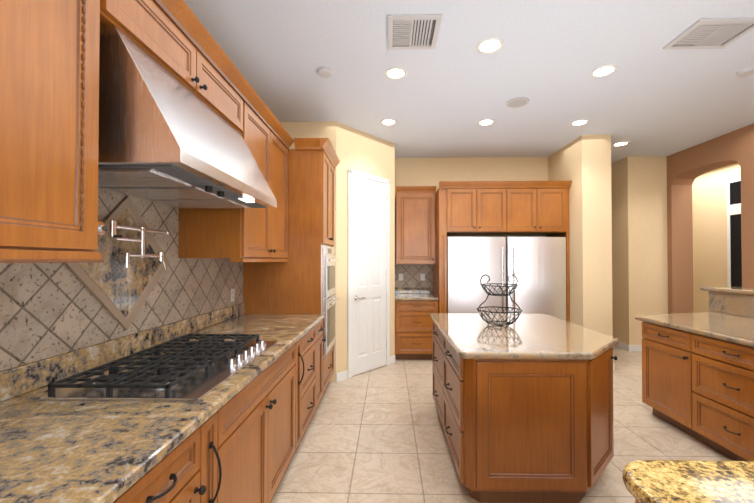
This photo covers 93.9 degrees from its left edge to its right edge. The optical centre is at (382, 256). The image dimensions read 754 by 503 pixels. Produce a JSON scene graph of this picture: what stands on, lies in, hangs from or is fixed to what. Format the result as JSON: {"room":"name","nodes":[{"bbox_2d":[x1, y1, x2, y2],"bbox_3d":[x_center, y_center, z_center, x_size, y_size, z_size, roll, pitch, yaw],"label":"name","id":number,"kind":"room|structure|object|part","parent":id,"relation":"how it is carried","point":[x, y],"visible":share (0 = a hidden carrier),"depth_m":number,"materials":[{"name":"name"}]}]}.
{"room":"kitchen","nodes":[
{"label":"kitchen","id":0,"kind":"room"},
{"bbox_2d":[6,305,232,369],"bbox_3d":[-1.524,-0.105,1.301,0.200,3.100,9.210,0,-1,1],"label":"wall","id":1,"kind":"structure","parent":0,"point":[105,341],"depth_m":1.74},
{"bbox_2d":[0,188,242,370],"bbox_3d":[-1.413,-0.243,1.189,0.024,1.328,4.588,0,-1,1],"label":"backsplash","id":2,"kind":"structure","parent":1,"relation":"attached to","point":[47,310],"depth_m":1.82,"materials":[{"name":"tile"}]},
{"bbox_2d":[98,221,168,269],"bbox_3d":[-1.320,-0.047,1.921,0.131,0.251,0.467,0,-1,1],"label":"pot filler","id":3,"kind":"object","parent":2,"relation":"attached to","point":[112,227],"visible":0.96,"depth_m":1.84,"materials":[{"name":"silver metal"}]},
{"bbox_2d":[231,289,234,301],"bbox_3d":[-1.372,0.350,3.233,0.006,0.115,0.070,0,-1,1],"label":"electrical outlet","id":4,"kind":"object","parent":2,"relation":"attached to","point":[232,294],"visible":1,"depth_m":3.23,"materials":[{"name":"white paint"}]},
{"bbox_2d":[0,303,243,401],"bbox_3d":[-1.413,0.477,1.180,0.022,0.108,4.587,0,-1,1],"label":"backsplash ledge","id":5,"kind":"object","parent":1,"relation":"attached to","point":[19,380],"visible":1,"depth_m":1.71,"materials":[{"name":"stone"}]},
{"bbox_2d":[0,0,293,262],"bbox_3d":[-1.169,-0.578,1.188,0.509,1.198,4.587,0,-1,1],"label":"upper cabinet","id":6,"kind":"object","parent":1,"relation":"attached to","point":[49,100],"visible":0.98,"depth_m":1.14,"materials":[{"name":"brown wood"}]},
{"bbox_2d":[98,26,276,207],"bbox_3d":[-1.067,-0.575,1.843,0.687,0.536,1.100,0,-1,1],"label":"range hood","id":7,"kind":"object","parent":1,"relation":"attached to","point":[166,137],"visible":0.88,"depth_m":1.41,"materials":[{"name":"silver metal"}]},
{"bbox_2d":[280,121,394,381],"bbox_3d":[-0.586,-0.061,4.988,1.530,3.100,1.600,0,-1,1],"label":"wall","id":8,"kind":"structure","parent":0,"point":[360,151],"depth_m":4.29,"materials":[{"name":"beige paint"}]},
{"bbox_2d":[347,169,389,377],"bbox_3d":[-0.159,0.204,4.596,0.518,2.560,0.595,0,-1,1],"label":"pantry door","id":9,"kind":"structure","parent":8,"relation":"in","point":[368,303],"depth_m":4.57,"materials":[{"name":"white paint"}]},
{"bbox_2d":[184,0,753,163],"bbox_3d":[2.220,-1.679,3.492,7.800,0.100,13.700,0,-1,1],"label":"ceiling","id":10,"kind":"structure","parent":0,"point":[650,96],"depth_m":3.10,"materials":[{"name":"white paint"}]},
{"bbox_2d":[317,67,331,77],"bbox_3d":[-0.505,-1.618,3.089,0.128,0.029,0.128,0,-1,-8],"label":"smoke detector","id":11,"kind":"object","parent":10,"relation":"attached to","point":[324,72],"depth_m":3.06,"materials":[{"name":"grey plastic"}]},
{"bbox_2d":[380,119,396,125],"bbox_3d":[0.080,-1.615,4.223,0.210,0.009,0.210,0,-1,1],"label":"recessed light","id":12,"kind":"object","parent":10,"relation":"in","point":[388,122],"visible":0.96,"depth_m":4.23,"materials":[{"name":"white glass"}]},
{"bbox_2d":[384,67,406,79],"bbox_3d":[0.120,-1.628,3.127,0.210,0.009,0.210,0,-1,1],"label":"recessed light","id":13,"kind":"object","parent":10,"relation":"in","point":[395,73],"visible":0.98,"depth_m":3.12,"materials":[{"name":"white paint"}]},
{"bbox_2d":[388,14,441,49],"bbox_3d":[0.226,-1.632,2.565,0.370,0.015,0.370,0,-1,1],"label":"ceiling vent","id":14,"kind":"object","parent":10,"relation":"in","point":[412,31],"visible":0.96,"depth_m":2.54,"materials":[{"name":"grey metal"}]},
{"bbox_2d":[477,119,494,125],"bbox_3d":[1.250,-1.615,4.230,0.210,0.009,0.210,0,-1,1],"label":"recessed light","id":15,"kind":"object","parent":10,"relation":"in","point":[485,122],"visible":1,"depth_m":4.23,"materials":[{"name":"white paint"}]},
{"bbox_2d":[476,37,503,54],"bbox_3d":[0.835,-1.633,2.728,0.210,0.009,0.210,0,-1,1],"label":"recessed light","id":16,"kind":"object","parent":10,"relation":"in","point":[491,45],"visible":0.98,"depth_m":2.72,"materials":[{"name":"white paint"}]},
{"bbox_2d":[506,97,528,107],"bbox_3d":[1.424,-1.619,3.697,0.230,0.013,0.230,0,-1,1],"label":"ceiling speaker","id":17,"kind":"object","parent":10,"relation":"attached to","point":[518,102],"visible":0.98,"depth_m":3.67,"materials":[{"name":"grey"}]},
{"bbox_2d":[570,119,589,125],"bbox_3d":[2.380,-1.615,4.238,0.210,0.009,0.210,0,-1,1],"label":"recessed light","id":18,"kind":"object","parent":10,"relation":"in","point":[580,122],"visible":0.98,"depth_m":4.23,"materials":[{"name":"white glass"}]},
{"bbox_2d":[590,64,617,77],"bbox_3d":[1.946,-1.628,3.091,0.210,0.009,0.210,0,-1,1],"label":"recessed light","id":19,"kind":"object","parent":10,"relation":"in","point":[603,71],"visible":1,"depth_m":3.09,"materials":[{"name":"white glass"}]},
{"bbox_2d":[612,141,629,146],"bbox_3d":[3.393,-1.605,5.003,0.210,0.009,0.210,0,-1,1],"label":"recessed light","id":20,"kind":"object","parent":10,"relation":"in","point":[622,143],"visible":0.98,"depth_m":4.98,"materials":[{"name":"white paint"}]},
{"bbox_2d":[663,18,753,49],"bbox_3d":[2.422,-1.632,2.582,0.460,0.015,0.330,0,-1,1],"label":"ceiling vent","id":21,"kind":"object","parent":10,"relation":"in","point":[713,33],"visible":1,"depth_m":2.57,"materials":[{"name":"grey metal"}]},
{"bbox_2d":[736,67,753,76],"bbox_3d":[3.196,-1.619,3.084,0.128,0.029,0.128,0,-1,-8],"label":"smoke detector","id":22,"kind":"object","parent":10,"relation":"attached to","point":[748,71],"depth_m":3.07,"materials":[{"name":"grey plastic"}]},
{"bbox_2d":[270,346,733,502],"bbox_3d":[2.220,1.521,3.453,7.800,0.100,13.700,0,-1,1],"label":"floor","id":23,"kind":"structure","parent":0,"point":[376,435],"depth_m":2.74,"materials":[{"name":"tile"}]},
{"bbox_2d":[113,405,224,502],"bbox_3d":[-1.027,1.007,1.059,0.798,0.866,0.554,0,-1,1],"label":"base cabinet","id":24,"kind":"object","parent":23,"relation":"on","point":[194,471],"depth_m":1.16,"materials":[{"name":"brown wood"}]},
{"bbox_2d":[225,342,296,502],"bbox_3d":[-1.012,1.016,1.838,0.798,0.866,1.230,0,-1,1],"label":"base cabinet","id":25,"kind":"object","parent":23,"relation":"on","point":[241,446],"depth_m":1.82,"materials":[{"name":"brown wood"}]},
{"bbox_2d":[0,314,323,502],"bbox_3d":[-1.016,0.554,1.171,0.815,0.042,4.587,0,-1,1],"label":"countertop","id":26,"kind":"structure","parent":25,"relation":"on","point":[81,451],"depth_m":1.07,"materials":[{"name":"stone"}]},
{"bbox_2d":[40,334,278,400],"bbox_3d":[-0.969,0.512,1.782,0.600,0.054,0.950,0,-1,1],"label":"cooktop","id":27,"kind":"object","parent":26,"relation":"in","point":[186,368],"visible":1,"depth_m":1.54,"materials":[{"name":"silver metal"}]},
{"bbox_2d":[243,138,339,392],"bbox_3d":[-0.936,0.164,3.787,0.874,2.618,0.801,0,-1,1],"label":"tall cabinet","id":28,"kind":"object","parent":23,"relation":"on","point":[302,280],"visible":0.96,"depth_m":3.48,"materials":[{"name":"brown wood"}]},
{"bbox_2d":[297,336,304,446],"bbox_3d":[-0.998,1.024,2.528,0.798,0.866,0.150,0,-1,1],"label":"base cabinet","id":29,"kind":"object","parent":23,"relation":"on","point":[301,342],"depth_m":2.58,"materials":[{"name":"brown wood"}]},
{"bbox_2d":[304,325,316,430],"bbox_3d":[-0.991,1.029,2.868,0.798,0.866,0.531,0,-1,1],"label":"base cabinet","id":30,"kind":"object","parent":23,"relation":"on","point":[311,336],"depth_m":2.93,"materials":[{"name":"brown wood"}]},
{"bbox_2d":[317,320,324,405],"bbox_3d":[-0.983,1.034,3.296,0.798,0.866,0.324,0,-1,1],"label":"base cabinet","id":31,"kind":"object","parent":23,"relation":"on","point":[320,329],"depth_m":3.34,"materials":[{"name":"brown wood"}]},
{"bbox_2d":[395,287,438,359],"bbox_3d":[0.501,0.987,5.313,0.619,1.008,0.677,0,-1,1],"label":"base cabinet","id":32,"kind":"object","parent":23,"relation":"on","point":[413,330],"depth_m":5.02,"materials":[{"name":"brown wood"}]},
{"bbox_3d":[0.508,0.536,5.647,0.619,0.098,0.020,0,-1,1],"label":"back of the back cabinet","id":33,"kind":"part","parent":32,"relation":"part of","materials":[{"name":"beige stone"}]},
{"bbox_3d":[0.502,0.603,5.327,0.619,0.040,0.658,0,-1,1],"label":"back cabinet top","id":34,"kind":"part","parent":32,"relation":"part of","materials":[{"name":"beige stone"}]},
{"bbox_2d":[447,237,505,313],"bbox_3d":[1.346,0.600,5.253,0.823,1.765,0.718,0,-1,1],"label":"fridge","id":35,"kind":"object","parent":23,"relation":"on","point":[471,261],"visible":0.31,"depth_m":4.95,"materials":[{"name":"grey metal"}]},
{"bbox_2d":[433,181,571,321],"bbox_3d":[1.733,0.216,5.266,1.836,2.548,0.743,0,-1,1],"label":"surround","id":36,"kind":"object","parent":23,"relation":"on","point":[502,208],"visible":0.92,"depth_m":4.98,"materials":[{"name":"brown wood"}]},
{"bbox_2d":[432,321,617,502],"bbox_3d":[1.028,1.027,2.742,1.173,0.866,1.466,0,-1,1],"label":"kitchen island","id":37,"kind":"object","parent":23,"relation":"on","point":[528,430],"visible":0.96,"depth_m":2.03,"materials":[{"name":"brown wood"}]},
{"bbox_2d":[429,313,618,359],"bbox_3d":[1.030,0.572,2.748,1.150,0.040,1.520,0,-1,1],"label":"island countertop","id":38,"kind":"structure","parent":37,"relation":"on","point":[523,336],"depth_m":2.40,"materials":[{"name":"stone"}]},
{"bbox_2d":[477,274,521,326],"bbox_3d":[0.948,0.345,2.852,0.353,0.413,0.353,0,-1,1],"label":"fruit basket","id":39,"kind":"object","parent":38,"relation":"on","point":[484,287],"visible":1,"depth_m":2.85,"materials":[{"name":"black metal"}]},
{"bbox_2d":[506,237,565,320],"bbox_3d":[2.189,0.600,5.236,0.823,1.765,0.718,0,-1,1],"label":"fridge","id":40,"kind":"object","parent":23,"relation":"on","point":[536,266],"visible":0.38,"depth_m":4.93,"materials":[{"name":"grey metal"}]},
{"bbox_2d":[642,321,686,432],"bbox_3d":[2.891,1.031,3.029,0.920,0.866,0.557,0,-1,1],"label":"base cabinet","id":41,"kind":"object","parent":23,"relation":"on","point":[664,349],"depth_m":3.03,"materials":[{"name":"brown wood"}]},
{"bbox_2d":[635,312,753,346],"bbox_3d":[2.897,0.566,2.272,1.000,0.040,2.770,0,-1,1],"label":"countertop","id":42,"kind":"structure","parent":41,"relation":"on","point":[737,329],"depth_m":2.93,"materials":[{"name":"stone"}]},
{"bbox_2d":[700,287,753,317],"bbox_3d":[3.531,0.872,1.970,0.360,1.158,3.550,0,-1,1],"label":"raised bar counter","id":43,"kind":"object","parent":42,"relation":"on","point":[733,304],"depth_m":3.45,"materials":[{"name":"stone"}]},
{"bbox_3d":[3.531,0.313,1.976,0.360,0.040,3.550,0,-1,1],"label":"right cabinet cap","id":44,"kind":"part","parent":43,"relation":"part of","materials":[{"name":"beige stone"}]},
{"bbox_2d":[687,332,753,460],"bbox_3d":[2.880,1.023,2.423,0.920,0.866,0.655,0,-1,1],"label":"base cabinet","id":45,"kind":"object","parent":23,"relation":"on","point":[699,387],"depth_m":2.52,"materials":[{"name":"brown wood"}]},
{"bbox_2d":[395,156,667,344],"bbox_3d":[2.524,-0.052,5.727,4.660,3.100,0.200,0,-1,1],"label":"wall","id":46,"kind":"structure","parent":0,"point":[643,241],"depth_m":5.61,"materials":[{"name":"beige paint"}]},
{"bbox_2d":[395,263,432,286],"bbox_3d":[0.558,0.291,5.654,0.720,0.388,0.012,0,-1,1],"label":"backsplash","id":47,"kind":"structure","parent":46,"relation":"attached to","point":[413,275],"depth_m":5.65,"materials":[{"name":"tile"}]},
{"bbox_2d":[396,186,435,263],"bbox_3d":[0.513,-0.470,5.453,0.600,1.170,0.432,0,-1,1],"label":"upper cabinet","id":48,"kind":"object","parent":46,"relation":"attached to","point":[415,224],"visible":1,"depth_m":5.30,"materials":[{"name":"brown wood"}]},
{"bbox_2d":[630,345,641,351],"bbox_3d":[4.227,1.446,5.567,0.607,0.100,0.023,0,-1,1],"label":"baseboard","id":49,"kind":"structure","parent":46,"relation":"attached to","point":[633,348],"depth_m":5.57,"materials":[{"name":"white paint"}]},
{"bbox_2d":[548,135,612,336],"bbox_3d":[2.842,-0.059,5.125,0.380,3.100,0.990,0,-1,1],"label":"wall","id":50,"kind":"structure","parent":0,"point":[582,163],"depth_m":4.64,"materials":[{"name":"beige paint"}]},
{"bbox_2d":[611,160,620,341],"bbox_3d":[4.005,-0.033,7.293,0.100,3.100,2.990,0,-1,1],"label":"wall","id":51,"kind":"structure","parent":0,"point":[616,282],"depth_m":5.89,"materials":[{"name":"beige paint"}]},
{"bbox_2d":[615,342,629,351],"bbox_3d":[3.946,1.466,7.170,0.012,0.100,3.203,0,-1,1],"label":"baseboard","id":52,"kind":"structure","parent":51,"relation":"attached to","point":[621,345],"depth_m":5.70,"materials":[{"name":"white paint"}]},
{"bbox_2d":[623,460,753,502],"bbox_3d":[1.973,0.546,0.586,2.780,0.040,0.635,0,-1,1],"label":"countertop","id":53,"kind":"structure","parent":0,"point":[670,481],"depth_m":0.83,"materials":[{"name":"stone"}]},
{"bbox_2d":[667,123,753,313],"bbox_3d":[4.605,-0.107,1.180,0.320,3.100,8.810,0,-1,1],"label":"wall","id":54,"kind":"structure","parent":0,"point":[686,167],"depth_m":5.32,"materials":[{"name":"brown paint"}]},
{"bbox_2d":[692,163,740,312],"bbox_3d":[5.919,-0.080,3.400,0.200,3.100,13.700,0,-1,1],"label":"wall","id":55,"kind":"structure","parent":0,"point":[709,209],"depth_m":6.32,"materials":[{"name":"beige paint"}]},
{"bbox_2d":[726,177,741,286],"bbox_3d":[5.839,-0.374,5.525,0.040,1.840,0.840,0,-1,1],"label":"window","id":56,"kind":"structure","parent":55,"relation":"in","point":[734,249],"depth_m":5.83,"materials":[{"name":"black glass"}]}
]}

